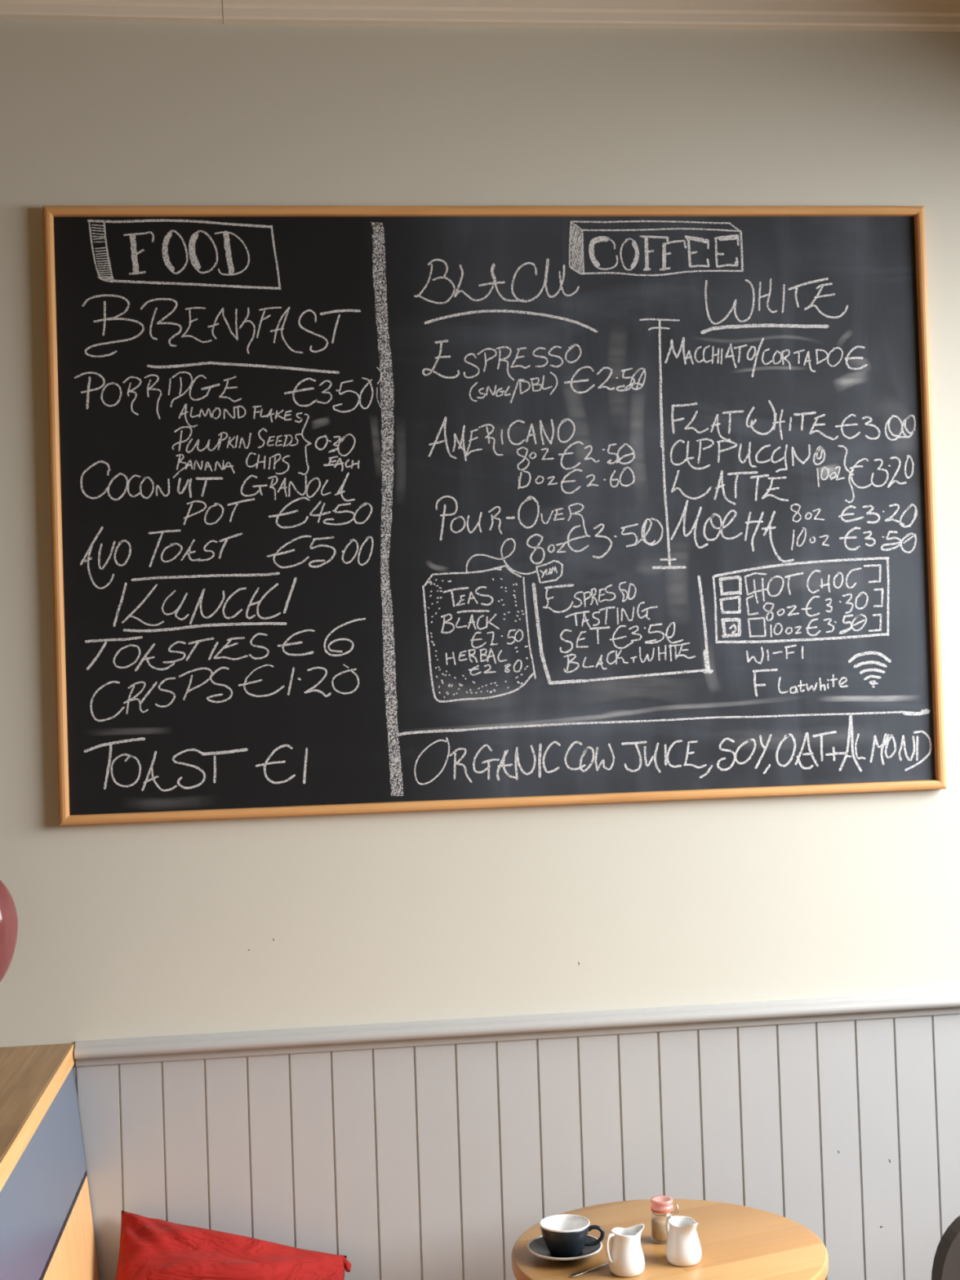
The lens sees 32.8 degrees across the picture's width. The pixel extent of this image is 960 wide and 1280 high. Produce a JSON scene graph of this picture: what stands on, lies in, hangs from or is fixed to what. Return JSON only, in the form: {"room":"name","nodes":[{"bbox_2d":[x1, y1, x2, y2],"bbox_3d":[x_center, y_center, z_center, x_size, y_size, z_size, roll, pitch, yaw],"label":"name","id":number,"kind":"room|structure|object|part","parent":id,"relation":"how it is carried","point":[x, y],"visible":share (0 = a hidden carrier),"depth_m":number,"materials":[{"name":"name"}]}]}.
{"room":"eatery","nodes":[
{"label":"eatery","id":0,"kind":"room"},
{"bbox_2d":[0,18,959,1279],"bbox_3d":[-0.644,0.232,3.278,5.050,3.220,0.101,-2,-1,-6],"label":"wall","id":1,"kind":"structure","parent":0,"point":[180,927],"depth_m":3.30,"materials":[{"name":"beige paint"}]},
{"bbox_2d":[0,0,222,24],"bbox_3d":[-1.801,-1.274,3.072,2.597,0.154,0.130,-2,-1,-6],"label":"trim","id":2,"kind":"structure","parent":1,"relation":"attached to","point":[180,11],"depth_m":3.23,"materials":[{"name":"beige paint"}]},
{"bbox_2d":[42,205,946,826],"bbox_3d":[0.053,-0.272,3.306,1.805,1.224,0.024,-2,-1,-6],"label":"blackboard","id":3,"kind":"object","parent":1,"relation":"attached to","point":[354,509],"visible":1,"depth_m":3.30,"materials":[{"name":"stone"}]},
{"bbox_3d":[-0.831,-0.246,3.206,0.019,1.216,0.024,-2,-1,-6],"label":"frame rail","id":4,"kind":"part","parent":3,"relation":"part of","materials":[{"name":"brown wood"}]},
{"bbox_3d":[0.034,-0.870,3.319,1.800,0.019,0.024,-2,-1,-6],"label":"frame rail","id":5,"kind":"part","parent":3,"relation":"part of","materials":[{"name":"brown wood"}]},
{"bbox_3d":[0.072,0.326,3.293,1.800,0.019,0.024,-2,-1,-6],"label":"frame rail","id":6,"kind":"part","parent":3,"relation":"part of","materials":[{"name":"brown wood"}]},
{"bbox_3d":[0.938,-0.299,3.406,0.019,1.216,0.024,-2,-1,-6],"label":"frame rail","id":7,"kind":"part","parent":3,"relation":"part of","materials":[{"name":"brown wood"}]},
{"bbox_2d":[73,1013,959,1279],"bbox_3d":[-0.601,1.332,3.208,4.850,1.016,0.014,-2,-1,-6],"label":"wainscoting","id":8,"kind":"structure","parent":1,"relation":"attached to","point":[226,1078],"depth_m":3.29,"materials":[{"name":"grey paint"}]},
{"bbox_2d":[74,989,959,1066],"bbox_3d":[0.500,0.768,3.331,2.596,0.048,0.033,-2,-1,-6],"label":"trim","id":9,"kind":"structure","parent":1,"relation":"attached to","point":[552,1025],"depth_m":3.28,"materials":[{"name":"grey paint"}]},
{"bbox_2d":[222,0,959,31],"bbox_3d":[0.606,-1.347,3.345,2.247,0.148,0.130,-2,-1,-6],"label":"trim","id":10,"kind":"structure","parent":1,"relation":"attached to","point":[903,15],"depth_m":3.34,"materials":[{"name":"beige paint"}]},
{"bbox_3d":[-0.291,1.824,0.610,5.050,0.100,5.400,-2,-1,-6],"label":"floor","id":11,"kind":"structure","parent":0,"visible":0},
{"bbox_2d":[0,1043,100,1279],"bbox_3d":[-1.050,1.306,2.273,0.850,1.058,1.748,-2,-1,-6],"label":"counter","id":12,"kind":"object","parent":11,"relation":"on","point":[47,1233],"depth_m":2.81,"materials":[{"name":"blue paint"}]},
{"bbox_2d":[0,880,17,982],"bbox_3d":[-0.892,0.595,2.889,0.150,0.379,0.150,-2,-1,-6],"label":"balloon","id":13,"kind":"object","parent":12,"relation":"on","point":[8,914],"visible":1,"depth_m":2.87,"materials":[{"name":"red rubber"}]},
{"bbox_2d":[0,1043,72,1161],"bbox_3d":[-1.093,0.799,2.281,0.798,0.040,1.748,-2,-1,-6],"label":"countertop","id":14,"kind":"structure","parent":12,"relation":"on","point":[26,1072],"depth_m":2.91,"materials":[{"name":"brown wood"}]},
{"bbox_2d":[511,1199,828,1279],"bbox_3d":[0.346,1.441,2.894,0.557,0.720,0.557,-2,-1,-6],"label":"cafe table","id":15,"kind":"object","parent":11,"relation":"on","point":[737,1242],"visible":0.84,"depth_m":2.90,"materials":[{"name":"brown wood"}]},
{"bbox_2d":[527,1235,602,1262],"bbox_3d":[0.150,1.077,2.880,0.132,0.020,0.132,-2,-1,-6],"label":"saucer","id":16,"kind":"object","parent":15,"relation":"on","point":[537,1246],"visible":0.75,"depth_m":2.87,"materials":[{"name":"black ceramic"}]},
{"bbox_2d":[539,1213,604,1257],"bbox_3d":[0.155,1.054,2.877,0.100,0.054,0.088,-3,-2,41],"label":"coffee cup","id":17,"kind":"object","parent":16,"relation":"on","point":[566,1235],"visible":1,"depth_m":2.86,"materials":[{"name":"black ceramic"}]},
{"bbox_3d":[0.202,1.049,2.877,0.036,0.037,0.007,-2,-1,4],"label":"handle","id":18,"kind":"part","parent":17,"relation":"part of","materials":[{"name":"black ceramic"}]},
{"bbox_2d":[568,1261,608,1276],"bbox_3d":[0.205,1.081,2.816,0.129,0.005,0.024,-1,-1,-35],"label":"teaspoon","id":19,"kind":"object","parent":15,"relation":"on","point":[585,1271],"visible":0.5,"depth_m":2.80,"materials":[{"name":"silver metal"}]},
{"bbox_2d":[604,1223,644,1277],"bbox_3d":[0.250,1.044,2.796,0.063,0.075,0.063,-2,-1,15],"label":"milk jug","id":20,"kind":"object","parent":15,"relation":"on","point":[625,1258],"visible":1,"depth_m":2.77,"materials":[{"name":"white ceramic"}]},
{"bbox_3d":[0.222,1.036,2.780,0.021,0.051,0.007,-1,-1,-31],"label":"handle","id":21,"kind":"part","parent":20,"relation":"part of","materials":[{"name":"white ceramic"}]},
{"bbox_2d":[650,1195,678,1241],"bbox_3d":[0.332,1.044,2.943,0.051,0.075,0.043,-2,-1,-6],"label":"jar","id":22,"kind":"object","parent":15,"relation":"on","point":[661,1204],"visible":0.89,"depth_m":2.93,"materials":[{"name":"clear glass"}]},
{"bbox_3d":[0.328,1.016,2.943,0.041,0.017,0.041,-2,-1,-6],"label":"lid","id":23,"kind":"part","parent":22,"relation":"part of","materials":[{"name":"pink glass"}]},
{"bbox_2d":[665,1215,702,1266],"bbox_3d":[0.353,1.042,2.837,0.063,0.075,0.062,-2,-1,11],"label":"milk jug","id":24,"kind":"object","parent":15,"relation":"on","point":[683,1248],"visible":1,"depth_m":2.81,"materials":[{"name":"white ceramic"}]},
{"bbox_3d":[0.334,1.034,2.863,0.007,0.051,0.021,-1,-1,-34],"label":"handle","id":25,"kind":"part","parent":24,"relation":"part of","materials":[{"name":"white ceramic"}]},
{"bbox_2d":[931,1215,959,1279],"bbox_3d":[1.058,1.385,2.725,0.435,0.776,0.480,-2,-1,-12],"label":"chair","id":26,"kind":"object","parent":11,"relation":"on","point":[946,1263],"visible":1,"depth_m":2.87,"materials":[{"name":"brown leather"}]},
{"bbox_3d":[-0.324,1.629,3.027,0.700,0.395,0.340,-2,-1,-6],"label":"bench","id":27,"kind":"object","parent":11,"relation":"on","visible":0},
{"bbox_2d":[115,1210,351,1279],"bbox_3d":[-0.478,1.267,3.075,0.480,0.338,0.238,-2,-1,-6],"label":"cushion","id":28,"kind":"object","parent":27,"relation":"on","point":[150,1249],"visible":1,"depth_m":3.10,"materials":[{"name":"red fabric"}]}
]}

